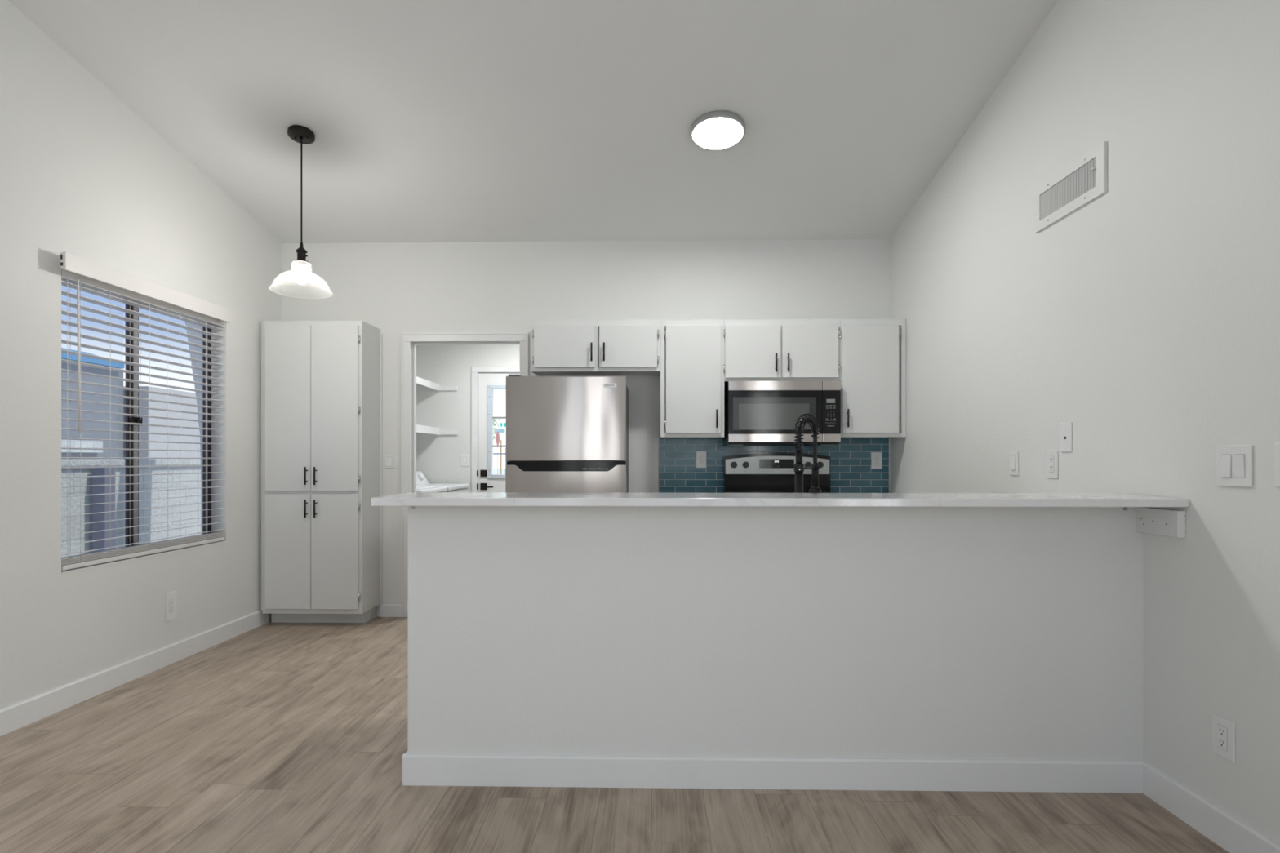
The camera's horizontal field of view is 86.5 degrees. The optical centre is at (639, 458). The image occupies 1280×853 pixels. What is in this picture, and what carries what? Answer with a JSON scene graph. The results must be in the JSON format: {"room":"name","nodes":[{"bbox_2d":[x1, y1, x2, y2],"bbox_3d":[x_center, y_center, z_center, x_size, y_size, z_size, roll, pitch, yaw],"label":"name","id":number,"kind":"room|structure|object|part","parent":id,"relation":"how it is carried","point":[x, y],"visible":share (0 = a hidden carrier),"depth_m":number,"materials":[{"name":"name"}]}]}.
{"room":"kitchen","nodes":[
{"label":"kitchen","id":0,"kind":"room"},
{"bbox_2d":[0,0,282,709],"bbox_3d":[-2.821,-0.930,1.020,0.150,4.197,8.320,0,0,1],"label":"wall","id":1,"kind":"structure","parent":0,"point":[82,174],"depth_m":3.35,"materials":[{"name":"paint"}]},
{"bbox_2d":[0,609,268,736],"bbox_3d":[-2.743,1.115,0.859,0.014,0.108,8.000,0,0,1],"label":"baseboard","id":2,"kind":"structure","parent":1,"relation":"attached to","point":[15,717],"depth_m":3.48,"materials":[{"name":"paint"}]},
{"bbox_2d":[61,280,226,573],"bbox_3d":[-2.748,-0.181,3.785,0.127,1.433,1.222,0,0,1],"label":"window","id":3,"kind":"structure","parent":1,"relation":"in","point":[129,445],"depth_m":3.74,"materials":[{"name":"metal"}]},
{"bbox_3d":[-2.729,0.532,3.785,0.088,0.007,1.220,0,0,1],"label":"sill","id":4,"kind":"part","parent":3,"relation":"part of","materials":[{"name":"paint"}]},
{"bbox_2d":[60,251,231,570],"bbox_3d":[-2.679,-0.215,3.752,0.124,1.476,1.273,0,0,1],"label":"blind","id":5,"kind":"object","parent":3,"relation":"attached to","point":[78,270],"visible":0.93,"depth_m":3.62,"materials":[{"name":"white plastic"}]},
{"bbox_3d":[-2.698,-0.192,3.205,0.002,1.339,0.002,0,0,1],"label":"lift cord","id":6,"kind":"part","parent":5,"relation":"part of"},
{"bbox_3d":[-2.725,-0.179,3.282,0.053,1.365,0.002,0,0,1],"label":"ladder cord","id":7,"kind":"part","parent":5,"relation":"part of","materials":[{"name":"white fabric"}]},
{"bbox_3d":[-2.692,-0.193,3.457,0.002,1.336,0.002,0,0,1],"label":"lift cord","id":8,"kind":"part","parent":5,"relation":"part of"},
{"bbox_3d":[-2.714,0.512,3.780,0.052,0.022,1.192,0,0,1],"label":"rail","id":9,"kind":"part","parent":5,"relation":"part of","materials":[{"name":"white plastic"}]},
{"bbox_3d":[-2.715,-0.179,3.732,0.053,1.365,0.002,0,0,1],"label":"ladder cord","id":10,"kind":"part","parent":5,"relation":"part of","materials":[{"name":"white fabric"}]},
{"bbox_3d":[-2.684,-0.198,3.866,0.002,1.326,0.002,0,0,1],"label":"lift cord","id":11,"kind":"part","parent":5,"relation":"part of","materials":[{"name":"white fabric"}]},
{"bbox_3d":[-2.682,-0.196,3.965,0.002,1.331,0.002,0,0,1],"label":"lift cord","id":12,"kind":"part","parent":5,"relation":"part of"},
{"bbox_3d":[-2.705,-0.179,4.200,0.053,1.365,0.002,0,0,1],"label":"ladder cord","id":13,"kind":"part","parent":5,"relation":"part of","materials":[{"name":"white fabric"}]},
{"bbox_2d":[165,591,176,622],"bbox_3d":[-2.680,0.841,3.889,0.008,0.160,0.084,0,0,1],"label":"power outlet","id":14,"kind":"object","parent":1,"relation":"attached to","point":[171,597],"visible":1,"depth_m":3.88,"materials":[{"name":"white plastic"}]},
{"bbox_2d":[169,599,173,612],"bbox_3d":[-2.678,0.841,3.889,0.002,0.069,0.035,0,0,1],"label":"receptacle","id":15,"kind":"object","parent":14,"relation":"attached to","point":[171,601],"depth_m":3.89,"materials":[{"name":"white plastic"}]},
{"bbox_2d":[416,344,519,492],"bbox_3d":[-1.127,-0.131,6.946,3.350,2.600,0.140,0,0,1],"label":"wall","id":16,"kind":"structure","parent":0,"point":[437,456],"depth_m":6.89,"materials":[{"name":"paint"}]},
{"bbox_2d":[460,453,469,466],"bbox_3d":[-1.772,0.012,6.883,0.086,0.124,0.011,0,0,1],"label":"light switch","id":17,"kind":"object","parent":16,"relation":"attached to","point":[464,458],"visible":1,"depth_m":6.88,"materials":[{"name":"white plastic"}]},
{"bbox_2d":[471,366,519,492],"bbox_3d":[-1.183,0.116,6.939,1.040,2.105,0.156,0,0,1],"label":"trim","id":18,"kind":"structure","parent":16,"relation":"attached to","point":[475,370],"depth_m":6.87,"materials":[{"name":"paint"}]},
{"bbox_2d":[476,373,519,492],"bbox_3d":[-1.189,0.142,6.878,0.922,2.029,0.102,0,0,1],"label":"door","id":19,"kind":"structure","parent":16,"relation":"in","point":[488,482],"depth_m":6.89,"materials":[{"name":"paint"}]},
{"bbox_3d":[-1.582,0.145,6.886,0.068,0.068,0.014,0,0,1],"label":"deadbolt plate","id":20,"kind":"part","parent":19,"relation":"part of","materials":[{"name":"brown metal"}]},
{"bbox_3d":[-1.582,0.279,6.887,0.068,0.068,0.012,0,0,1],"label":"lever plate","id":21,"kind":"part","parent":19,"relation":"part of","materials":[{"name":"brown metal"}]},
{"bbox_3d":[-1.535,0.283,6.857,0.117,0.022,0.046,0,0,1],"label":"lever","id":22,"kind":"part","parent":19,"relation":"part of","materials":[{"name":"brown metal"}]},
{"bbox_3d":[-1.184,-0.276,6.881,0.726,0.947,0.020,0,0,1],"label":"glass frame","id":23,"kind":"part","parent":19,"relation":"part of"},
{"bbox_2d":[8,0,1058,243],"bbox_3d":[-0.531,-2.394,0.896,5.000,1.620,8.470,0,0,1],"label":"ceiling","id":24,"kind":"structure","parent":0,"point":[430,121],"depth_m":3.53,"materials":[{"name":"paint"}]},
{"bbox_2d":[268,124,332,292],"bbox_3d":[-1.882,-1.377,3.781,0.319,0.897,0.319,0,0,1],"label":"pendant lamp","id":25,"kind":"object","parent":24,"relation":"hanging from","point":[298,133],"visible":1,"depth_m":3.77,"materials":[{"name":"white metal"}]},
{"bbox_3d":[-1.882,-1.010,3.781,0.319,0.164,0.319,0,0,1],"label":"lamp shade","id":26,"kind":"part","parent":25,"relation":"part of","materials":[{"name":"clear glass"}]},
{"bbox_2d":[293,241,309,264],"bbox_3d":[-1.882,-1.151,3.781,0.082,0.116,0.082,0,0,1],"label":"socket","id":27,"kind":"object","parent":25,"relation":"attached to","point":[301,252],"depth_m":3.76,"materials":[{"name":"brown metal"}]},
{"bbox_3d":[-1.882,-1.488,3.781,0.008,0.594,0.008,0,0,1],"label":"cord","id":28,"kind":"part","parent":25,"relation":"part of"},
{"bbox_3d":[-1.882,-1.073,3.781,0.040,0.040,0.040,0,0,1],"label":"bulb","id":29,"kind":"part","parent":25,"relation":"part of","materials":[{"name":"glass"}]},
{"bbox_3d":[-1.882,-1.011,3.781,0.060,0.084,0.060,0,0,1],"label":"bulb","id":30,"kind":"part","parent":25,"relation":"part of","materials":[{"name":"white glass"}]},
{"bbox_2d":[690,111,745,150],"bbox_3d":[0.426,-1.796,3.729,0.300,0.081,0.300,0,0,1],"label":"ceiling light","id":31,"kind":"object","parent":24,"relation":"attached to","point":[714,130],"visible":1,"depth_m":3.70,"materials":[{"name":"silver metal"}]},
{"bbox_2d":[282,239,889,616],"bbox_3d":[-0.416,-0.233,5.070,4.686,2.803,0.120,0,0,1],"label":"wall","id":32,"kind":"structure","parent":0,"point":[395,288],"depth_m":5.01,"materials":[{"name":"paint"}]},
{"bbox_2d":[385,454,394,468],"bbox_3d":[-1.852,0.019,5.035,0.066,0.100,0.011,0,0,1],"label":"light switch","id":33,"kind":"object","parent":32,"relation":"attached to","point":[389,459],"visible":1,"depth_m":5.03,"materials":[{"name":"white plastic"}]},
{"bbox_2d":[379,604,401,617],"bbox_3d":[-1.842,1.124,5.034,0.162,0.090,0.014,0,0,1],"label":"baseboard","id":34,"kind":"structure","parent":32,"relation":"attached to","point":[385,611],"depth_m":5.03,"materials":[{"name":"paint"}]},
{"bbox_2d":[401,332,528,617],"bbox_3d":[-1.290,0.118,5.078,0.942,2.102,0.142,0,0,1],"label":"trim","id":35,"kind":"structure","parent":32,"relation":"attached to","point":[410,340],"depth_m":5.02,"materials":[{"name":"paint"}]},
{"bbox_2d":[530,319,660,376],"bbox_3d":[-0.306,-0.783,4.819,0.896,0.356,0.375,0,0,1],"label":"upper cabinet","id":36,"kind":"object","parent":32,"relation":"attached to","point":[590,347],"visible":0.99,"depth_m":4.67,"materials":[{"name":"paint"}]},
{"bbox_3d":[-0.519,-0.775,4.682,0.422,0.288,0.018,0,0,1],"label":"door","id":37,"kind":"part","parent":36,"relation":"part of","materials":[{"name":"paint"}]},
{"bbox_3d":[-0.331,-0.731,4.651,0.012,0.126,0.037,0,0,1],"label":"handle","id":38,"kind":"part","parent":36,"relation":"part of","materials":[{"name":"black metal"}]},
{"bbox_3d":[-0.246,-0.731,4.649,0.012,0.126,0.037,0,0,1],"label":"handle","id":39,"kind":"part","parent":36,"relation":"part of","materials":[{"name":"black metal"}]},
{"bbox_3d":[-0.081,-0.775,4.673,0.399,0.288,0.018,0,0,1],"label":"door","id":40,"kind":"part","parent":36,"relation":"part of","materials":[{"name":"paint"}]},
{"bbox_2d":[659,319,724,438],"bbox_3d":[0.362,-0.555,4.805,0.439,0.809,0.375,0,0,1],"label":"upper cabinet","id":41,"kind":"object","parent":32,"relation":"attached to","point":[691,376],"visible":1,"depth_m":4.66,"materials":[{"name":"paint"}]},
{"bbox_3d":[0.524,-0.275,4.632,0.012,0.125,0.037,0,0,1],"label":"handle","id":42,"kind":"part","parent":41,"relation":"part of","materials":[{"name":"black metal"}]},
{"bbox_2d":[658,438,888,493],"bbox_3d":[0.976,0.052,4.975,1.672,0.404,0.010,0,0,1],"label":"tile backsplash","id":43,"kind":"structure","parent":32,"relation":"attached to","point":[851,470],"depth_m":4.97,"materials":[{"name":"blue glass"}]},
{"bbox_2d":[696,451,706,467],"bbox_3d":[0.448,0.004,4.977,0.076,0.122,0.008,0,0,1],"label":"power outlet","id":44,"kind":"object","parent":43,"relation":"attached to","point":[700,455],"visible":1,"depth_m":4.97,"materials":[{"name":"white plastic"}]},
{"bbox_2d":[698,454,703,464],"bbox_3d":[0.448,0.004,4.974,0.035,0.069,0.002,0,0,1],"label":"receptacle","id":45,"kind":"object","parent":44,"relation":"attached to","point":[700,456],"depth_m":4.97,"materials":[{"name":"white plastic"}]},
{"bbox_2d":[871,452,882,469],"bbox_3d":[1.723,0.012,4.950,0.078,0.122,0.008,0,0,1],"label":"power outlet","id":46,"kind":"object","parent":43,"relation":"attached to","point":[876,457],"visible":1,"depth_m":4.95,"materials":[{"name":"white plastic"}]},
{"bbox_2d":[874,455,879,465],"bbox_3d":[1.723,0.012,4.947,0.035,0.069,0.002,0,0,1],"label":"receptacle","id":47,"kind":"object","parent":46,"relation":"attached to","point":[876,457],"depth_m":4.95,"materials":[{"name":"white plastic"}]},
{"bbox_2d":[724,319,840,384],"bbox_3d":[0.975,-0.746,4.792,0.798,0.425,0.375,0,0,1],"label":"upper cabinet","id":48,"kind":"object","parent":32,"relation":"attached to","point":[755,349],"visible":0.98,"depth_m":4.64,"materials":[{"name":"paint"}]},
{"bbox_3d":[0.773,-0.735,4.655,0.379,0.360,0.018,0,0,1],"label":"door","id":49,"kind":"part","parent":48,"relation":"part of","materials":[{"name":"paint"}]},
{"bbox_3d":[0.926,-0.655,4.624,0.012,0.126,0.037,0,0,1],"label":"handle","id":50,"kind":"part","parent":48,"relation":"part of","materials":[{"name":"black metal"}]},
{"bbox_2d":[723,380,840,445],"bbox_3d":[0.977,-0.310,4.774,0.753,0.437,0.388,0,0,1],"label":"microwave","id":51,"kind":"object","parent":48,"relation":"attached to","point":[757,412],"visible":1,"depth_m":4.58,"materials":[{"name":"silver metal"}]},
{"bbox_3d":[0.912,-0.316,4.604,0.630,0.291,0.042,0,0,1],"label":"door","id":52,"kind":"part","parent":51,"relation":"part of","materials":[{"name":"black glass"}]},
{"bbox_3d":[0.912,-0.141,4.603,0.630,0.056,0.043,0,0,1],"label":"door trim","id":53,"kind":"part","parent":51,"relation":"part of","materials":[{"name":"silver metal"}]},
{"bbox_3d":[0.912,-0.495,4.603,0.630,0.066,0.043,0,0,1],"label":"door trim","id":54,"kind":"part","parent":51,"relation":"part of","materials":[{"name":"silver metal"}]},
{"bbox_3d":[1.290,-0.316,4.596,0.120,0.291,0.042,0,0,1],"label":"control panel","id":55,"kind":"part","parent":51,"relation":"part of","materials":[{"name":"black plastic"}]},
{"bbox_3d":[1.290,-0.141,4.595,0.120,0.056,0.043,0,0,1],"label":"panel trim","id":56,"kind":"part","parent":51,"relation":"part of","materials":[{"name":"silver metal"}]},
{"bbox_3d":[1.290,-0.495,4.595,0.120,0.066,0.043,0,0,1],"label":"panel trim","id":57,"kind":"part","parent":51,"relation":"part of","materials":[{"name":"silver metal"}]},
{"bbox_3d":[1.009,-0.655,4.622,0.012,0.126,0.037,0,0,1],"label":"handle","id":58,"kind":"part","parent":48,"relation":"part of","materials":[{"name":"black metal"}]},
{"bbox_3d":[1.164,-0.735,4.646,0.381,0.360,0.018,0,0,1],"label":"door","id":59,"kind":"part","parent":48,"relation":"part of","materials":[{"name":"paint"}]},
{"bbox_2d":[840,319,906,438],"bbox_3d":[1.596,-0.554,4.779,0.444,0.807,0.375,0,0,1],"label":"upper cabinet","id":60,"kind":"object","parent":32,"relation":"attached to","point":[873,352],"visible":0.95,"depth_m":4.63,"materials":[{"name":"paint"}]},
{"bbox_3d":[1.411,-0.276,4.614,0.012,0.124,0.037,0,0,1],"label":"handle","id":61,"kind":"part","parent":60,"relation":"part of","materials":[{"name":"black metal"}]},
{"bbox_2d":[0,616,1229,852],"bbox_3d":[-0.511,1.229,1.836,5.000,0.120,10.350,0,0,1],"label":"floor","id":62,"kind":"structure","parent":0,"point":[270,737],"depth_m":2.33,"materials":[{"name":"wood"}]},
{"bbox_2d":[261,320,382,622],"bbox_3d":[-2.281,0.103,4.861,0.736,2.131,0.375,0,0,1],"label":"pantry cabinet","id":63,"kind":"object","parent":62,"relation":"on","point":[322,380],"visible":1,"depth_m":4.71,"materials":[{"name":"paint"}]},
{"bbox_3d":[-2.445,0.643,4.723,0.321,0.797,0.018,0,0,1],"label":"door","id":64,"kind":"part","parent":63,"relation":"part of","materials":[{"name":"paint"}]},
{"bbox_3d":[-2.445,-0.353,4.723,0.321,1.149,0.018,0,0,1],"label":"door","id":65,"kind":"part","parent":63,"relation":"part of","materials":[{"name":"paint"}]},
{"bbox_3d":[-2.306,0.343,4.693,0.012,0.124,0.037,0,0,1],"label":"handle","id":66,"kind":"part","parent":63,"relation":"part of","materials":[{"name":"black metal"}]},
{"bbox_3d":[-2.306,0.117,4.693,0.012,0.124,0.037,0,0,1],"label":"handle","id":67,"kind":"part","parent":63,"relation":"part of","materials":[{"name":"black metal"}]},
{"bbox_3d":[-2.241,0.343,4.691,0.012,0.124,0.037,0,0,1],"label":"handle","id":68,"kind":"part","parent":63,"relation":"part of","materials":[{"name":"black metal"}]},
{"bbox_3d":[-2.241,0.117,4.691,0.012,0.124,0.037,0,0,1],"label":"handle","id":69,"kind":"part","parent":63,"relation":"part of","materials":[{"name":"black metal"}]},
{"bbox_3d":[-2.116,0.643,4.716,0.328,0.797,0.018,0,0,1],"label":"door","id":70,"kind":"part","parent":63,"relation":"part of","materials":[{"name":"paint"}]},
{"bbox_3d":[-2.116,-0.353,4.716,0.328,1.149,0.018,0,0,1],"label":"door","id":71,"kind":"part","parent":63,"relation":"part of","materials":[{"name":"paint"}]},
{"bbox_3d":[-1.916,0.075,5.034,0.014,2.003,0.015,0,0,1],"label":"scribe moulding","id":72,"kind":"part","parent":63,"relation":"part of","materials":[{"name":"paint"}]},
{"bbox_2d":[416,485,447,492],"bbox_3d":[-2.124,0.636,5.752,0.788,1.025,0.692,0,0,1],"label":"washing machine","id":73,"kind":"object","parent":62,"relation":"on","point":[419,488],"visible":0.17,"depth_m":5.76,"materials":[{"name":"white plastic"}]},
{"bbox_3d":[-1.944,0.243,5.748,0.308,0.012,0.570,0,0,1],"label":"lid","id":74,"kind":"part","parent":73,"relation":"part of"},
{"bbox_2d":[416,471,469,492],"bbox_3d":[-2.107,0.636,6.491,0.790,1.025,0.692,0,0,1],"label":"dryer","id":75,"kind":"object","parent":62,"relation":"on","point":[421,480],"visible":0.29,"depth_m":6.60,"materials":[{"name":"white plastic"}]},
{"bbox_3d":[-2.140,0.178,6.657,0.060,0.068,0.060,0,0,1],"label":"knob","id":76,"kind":"part","parent":75,"relation":"part of","materials":[{"name":"white plastic"}]},
{"bbox_3d":[-2.098,0.269,6.491,0.768,0.040,0.692,0,0,1],"label":"panel","id":77,"kind":"part","parent":75,"relation":"part of","materials":[{"name":"white metal"}]},
{"bbox_2d":[505,374,628,493],"bbox_3d":[-0.459,0.308,4.609,0.756,1.682,0.703,0,0,1],"label":"refrigerator","id":78,"kind":"object","parent":62,"relation":"on","point":[565,434],"visible":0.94,"depth_m":4.26,"materials":[{"name":"silver metal"}]},
{"bbox_3d":[-0.466,0.548,4.292,0.756,1.021,0.062,0,0,1],"label":"fresh food door","id":79,"kind":"part","parent":78,"relation":"part of","materials":[{"name":"silver metal"}]},
{"bbox_3d":[-0.466,0.048,4.294,0.754,0.068,0.058,0,0,1],"label":"handle","id":80,"kind":"part","parent":78,"relation":"part of","materials":[{"name":"black plastic"}]},
{"bbox_2d":[723,453,830,493],"bbox_3d":[0.976,0.553,4.600,0.755,1.192,0.671,0,0,1],"label":"range","id":81,"kind":"object","parent":62,"relation":"on","point":[759,473],"visible":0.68,"depth_m":4.86,"materials":[{"name":"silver metal"}]},
{"bbox_3d":[0.671,0.042,4.848,0.047,0.047,0.030,0,0,1],"label":"knob","id":82,"kind":"part","parent":81,"relation":"part of","materials":[{"name":"black plastic"}]},
{"bbox_3d":[0.756,0.042,4.846,0.047,0.047,0.030,0,0,1],"label":"knob","id":83,"kind":"part","parent":81,"relation":"part of","materials":[{"name":"black plastic"}]},
{"bbox_3d":[0.982,0.044,4.861,0.739,0.130,0.011,0,0,1],"label":"control panel","id":84,"kind":"part","parent":81,"relation":"part of","materials":[{"name":"silver metal"}]},
{"bbox_3d":[1.198,0.042,4.836,0.047,0.047,0.030,0,0,1],"label":"knob","id":85,"kind":"part","parent":81,"relation":"part of","materials":[{"name":"black plastic"}]},
{"bbox_3d":[1.283,0.042,4.835,0.047,0.047,0.030,0,0,1],"label":"knob","id":86,"kind":"part","parent":81,"relation":"part of","materials":[{"name":"black plastic"}]},
{"bbox_3d":[0.481,0.728,2.868,2.560,0.882,0.636,0,0,1],"label":"base cabinet","id":87,"kind":"object","parent":62,"relation":"on","visible":0},
{"bbox_3d":[0.479,0.270,2.854,2.596,0.031,0.632,0,0,1],"label":"countertop","id":88,"kind":"structure","parent":87,"relation":"on","visible":0},
{"bbox_2d":[794,413,821,493],"bbox_3d":[0.692,0.034,2.758,0.080,0.441,0.282,0,0,31],"label":"kitchen faucet","id":89,"kind":"object","parent":88,"relation":"on","point":[799,468],"visible":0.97,"depth_m":2.70,"materials":[{"name":"black metal"}]},
{"bbox_3d":[0.691,0.035,2.771,0.038,0.016,0.247,0,0,27],"label":"docking arm","id":90,"kind":"part","parent":89,"relation":"part of"},
{"bbox_2d":[407,506,1143,760],"bbox_3d":[0.478,0.663,2.477,2.628,1.012,0.117,0,0,1],"label":"wall","id":91,"kind":"structure","parent":0,"point":[937,633],"depth_m":2.42,"materials":[{"name":"paint"}]},
{"bbox_2d":[402,751,1145,793],"bbox_3d":[0.461,1.115,2.470,2.622,0.108,0.130,0,0,1],"label":"baseboard","id":92,"kind":"structure","parent":91,"relation":"attached to","point":[418,770],"depth_m":2.40,"materials":[{"name":"paint"}]},
{"bbox_2d":[371,492,1188,506],"bbox_3d":[0.442,0.142,2.390,2.652,0.028,0.353,0,0,1],"label":"countertop","id":93,"kind":"structure","parent":91,"relation":"on","point":[411,499],"depth_m":2.23,"materials":[{"name":"white stone"}]},
{"bbox_2d":[889,0,1279,844],"bbox_3d":[1.814,-0.930,0.922,0.150,4.197,8.320,0,0,1],"label":"wall","id":94,"kind":"structure","parent":0,"point":[1144,318],"depth_m":2.37,"materials":[{"name":"paint"}]},
{"bbox_2d":[1009,450,1018,475],"bbox_3d":[1.782,0.019,3.244,0.011,0.118,0.072,0,0,1],"label":"light switch","id":95,"kind":"object","parent":94,"relation":"attached to","point":[1014,455],"visible":1,"depth_m":3.23,"materials":[{"name":"white plastic"}]},
{"bbox_2d":[1047,450,1057,478],"bbox_3d":[1.777,0.023,2.932,0.008,0.120,0.074,0,0,1],"label":"power outlet","id":96,"kind":"object","parent":94,"relation":"attached to","point":[1052,455],"visible":1,"depth_m":2.92,"materials":[{"name":"white plastic"}]},
{"bbox_2d":[1048,456,1053,472],"bbox_3d":[1.775,0.023,2.932,0.002,0.069,0.035,0,0,1],"label":"receptacle","id":97,"kind":"object","parent":96,"relation":"attached to","point":[1051,458],"depth_m":2.93,"materials":[{"name":"white plastic"}]},
{"bbox_2d":[1060,422,1072,451],"bbox_3d":[1.774,-0.091,2.834,0.010,0.122,0.076,0,0,1],"label":"cable plate","id":98,"kind":"object","parent":94,"relation":"attached to","point":[1066,428],"visible":1,"depth_m":2.83,"materials":[{"name":"white plastic"}]},
{"bbox_2d":[1035,141,1106,232],"bbox_3d":[1.768,-1.111,2.816,0.022,0.193,0.464,0,0,1],"label":"air vent","id":99,"kind":"object","parent":94,"relation":"in","point":[1085,180],"visible":1,"depth_m":2.79,"materials":[{"name":"silver metal"}]},
{"bbox_2d":[1136,506,1185,537],"bbox_3d":[1.754,0.212,2.294,0.028,0.086,0.193,0,0,1],"label":"support block","id":100,"kind":"object","parent":94,"relation":"attached to","point":[1167,522],"visible":0.99,"depth_m":2.27,"materials":[{"name":"white wood"}]},
{"bbox_2d":[1142,762,1279,852],"bbox_3d":[1.704,1.115,-0.429,0.014,0.108,5.614,0,0,1],"label":"baseboard","id":101,"kind":"structure","parent":94,"relation":"attached to","point":[1218,825],"depth_m":2.11,"materials":[{"name":"paint"}]},
{"bbox_2d":[1212,713,1235,763],"bbox_3d":[1.759,0.841,2.051,0.008,0.118,0.080,0,0,1],"label":"power outlet","id":102,"kind":"object","parent":94,"relation":"attached to","point":[1223,730],"visible":1,"depth_m":2.04,"materials":[{"name":"white plastic"}]},
{"bbox_2d":[1217,724,1226,751],"bbox_3d":[1.756,0.841,2.051,0.002,0.069,0.035,0,0,1],"label":"receptacle","id":103,"kind":"object","parent":102,"relation":"attached to","point":[1221,728],"depth_m":2.05,"materials":[{"name":"white plastic"}]},
{"bbox_2d":[1216,444,1253,487],"bbox_3d":[1.756,0.021,2.013,0.011,0.122,0.122,0,0,1],"label":"light switch","id":104,"kind":"object","parent":94,"relation":"attached to","point":[1234,464],"visible":1,"depth_m":2.00,"materials":[{"name":"white plastic"}]},
{"bbox_2d":[1274,443,1279,487],"bbox_3d":[1.752,0.017,1.821,0.011,0.122,0.118,0,0,1],"label":"light switch","id":105,"kind":"object","parent":94,"relation":"attached to","point":[1277,446],"visible":1,"depth_m":1.87,"materials":[{"name":"white plastic"}]},
{"bbox_3d":[-2.717,-0.131,6.044,0.150,2.600,1.730,0,0,1],"label":"wall","id":106,"kind":"structure","parent":0,"visible":0},
{"bbox_2d":[416,376,457,391],"bbox_3d":[-2.252,-0.724,6.049,0.775,0.065,1.700,0,0,1],"label":"wall shelf","id":107,"kind":"object","parent":106,"relation":"attached to","point":[422,384],"visible":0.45,"depth_m":6.85,"materials":[{"name":"paint"}]},
{"bbox_2d":[416,424,457,435],"bbox_3d":[-2.252,-0.280,6.049,0.775,0.071,1.700,0,0,1],"label":"wall shelf","id":108,"kind":"object","parent":106,"relation":"attached to","point":[420,429],"visible":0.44,"depth_m":6.81,"materials":[{"name":"paint"}]},
{"label":"outside","id":109,"kind":"structure","parent":0,"visible":0},
{"bbox_2d":[493,468,505,474],"bbox_3d":[-9.359,1.381,30.206,100.000,0.175,120.000,0,0,1],"label":"floor","id":110,"kind":"structure","parent":109,"point":[495,470],"depth_m":70.77,"materials":[{"name":"concrete"}]},
{"bbox_2d":[61,347,124,459],"bbox_3d":[-11.373,-0.349,8.444,3.300,3.285,8.800,0,0,1],"label":"house","id":111,"kind":"structure","parent":110,"relation":"on","point":[87,406],"depth_m":12.06,"materials":[{"name":"paint"}]},
{"bbox_2d":[92,467,115,552],"bbox_3d":[-4.782,0.681,6.063,0.120,1.225,0.120,0,0,1],"label":"fence post","id":112,"kind":"object","parent":110,"relation":"on","point":[100,517],"visible":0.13,"depth_m":6.00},
{"bbox_2d":[61,459,200,557],"bbox_3d":[-4.976,0.649,5.857,0.260,1.290,9.500,0,0,1],"label":"fence","id":113,"kind":"object","parent":110,"relation":"on","point":[72,482],"visible":0.1,"depth_m":6.63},
{"bbox_2d":[123,386,200,459],"bbox_3d":[-10.928,-0.044,17.587,3.400,2.675,9.300,0,0,1],"label":"wall","id":114,"kind":"structure","parent":110,"relation":"on","point":[144,395],"depth_m":13.37,"materials":[{"name":"paint"}]},
{"bbox_2d":[185,321,202,534],"bbox_3d":[-3.623,-0.169,6.729,1.670,2.925,0.300,0,0,1],"label":"wall","id":115,"kind":"structure","parent":110,"relation":"on","point":[188,324],"depth_m":6.59,"materials":[{"name":"paint"}]},
{"bbox_2d":[493,418,500,439],"bbox_3d":[-7.009,-0.322,31.692,1.169,3.233,1.239,0,0,32],"label":"leafy tree","id":116,"kind":"object","parent":110,"relation":"on","point":[494,420],"visible":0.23,"depth_m":31.61,"materials":[{"name":"green plant"}]},
{"bbox_2d":[495,431,499,445],"bbox_3d":[-6.309,0.036,30.161,0.170,2.515,0.040,0,0,1],"label":"sign","id":117,"kind":"object","parent":110,"relation":"on","point":[497,437],"visible":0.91,"depth_m":30.14,"materials":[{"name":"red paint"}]},
{"bbox_2d":[497,447,497,474],"bbox_3d":[-6.524,0.083,31.175,0.005,1.196,0.058,0,0,1],"label":"street sign","id":118,"kind":"object","parent":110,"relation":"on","point":[497,447],"depth_m":31.19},
{"bbox_2d":[493,447,506,465],"bbox_3d":[-6.077,0.406,29.061,0.790,1.775,0.050,0,0,1],"label":"metal railing","id":119,"kind":"object","parent":110,"relation":"on","point":[505,447],"visible":0.14,"depth_m":29.03,"materials":[{"name":"white metal"}]},
{"bbox_2d":[496,428,504,432],"bbox_3d":[-6.393,-1.300,31.172,0.338,0.150,0.058,0,0,1],"label":"street sign","id":120,"kind":"object","parent":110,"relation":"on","point":[500,430],"depth_m":31.15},
{"bbox_2d":[499,440,502,474],"bbox_3d":[-6.051,0.231,29.576,0.080,2.125,0.080,0,0,1],"label":"gate post","id":121,"kind":"object","parent":110,"relation":"on","point":[500,441],"visible":0.64,"depth_m":29.54,"materials":[{"name":"orange wood"}]}
]}

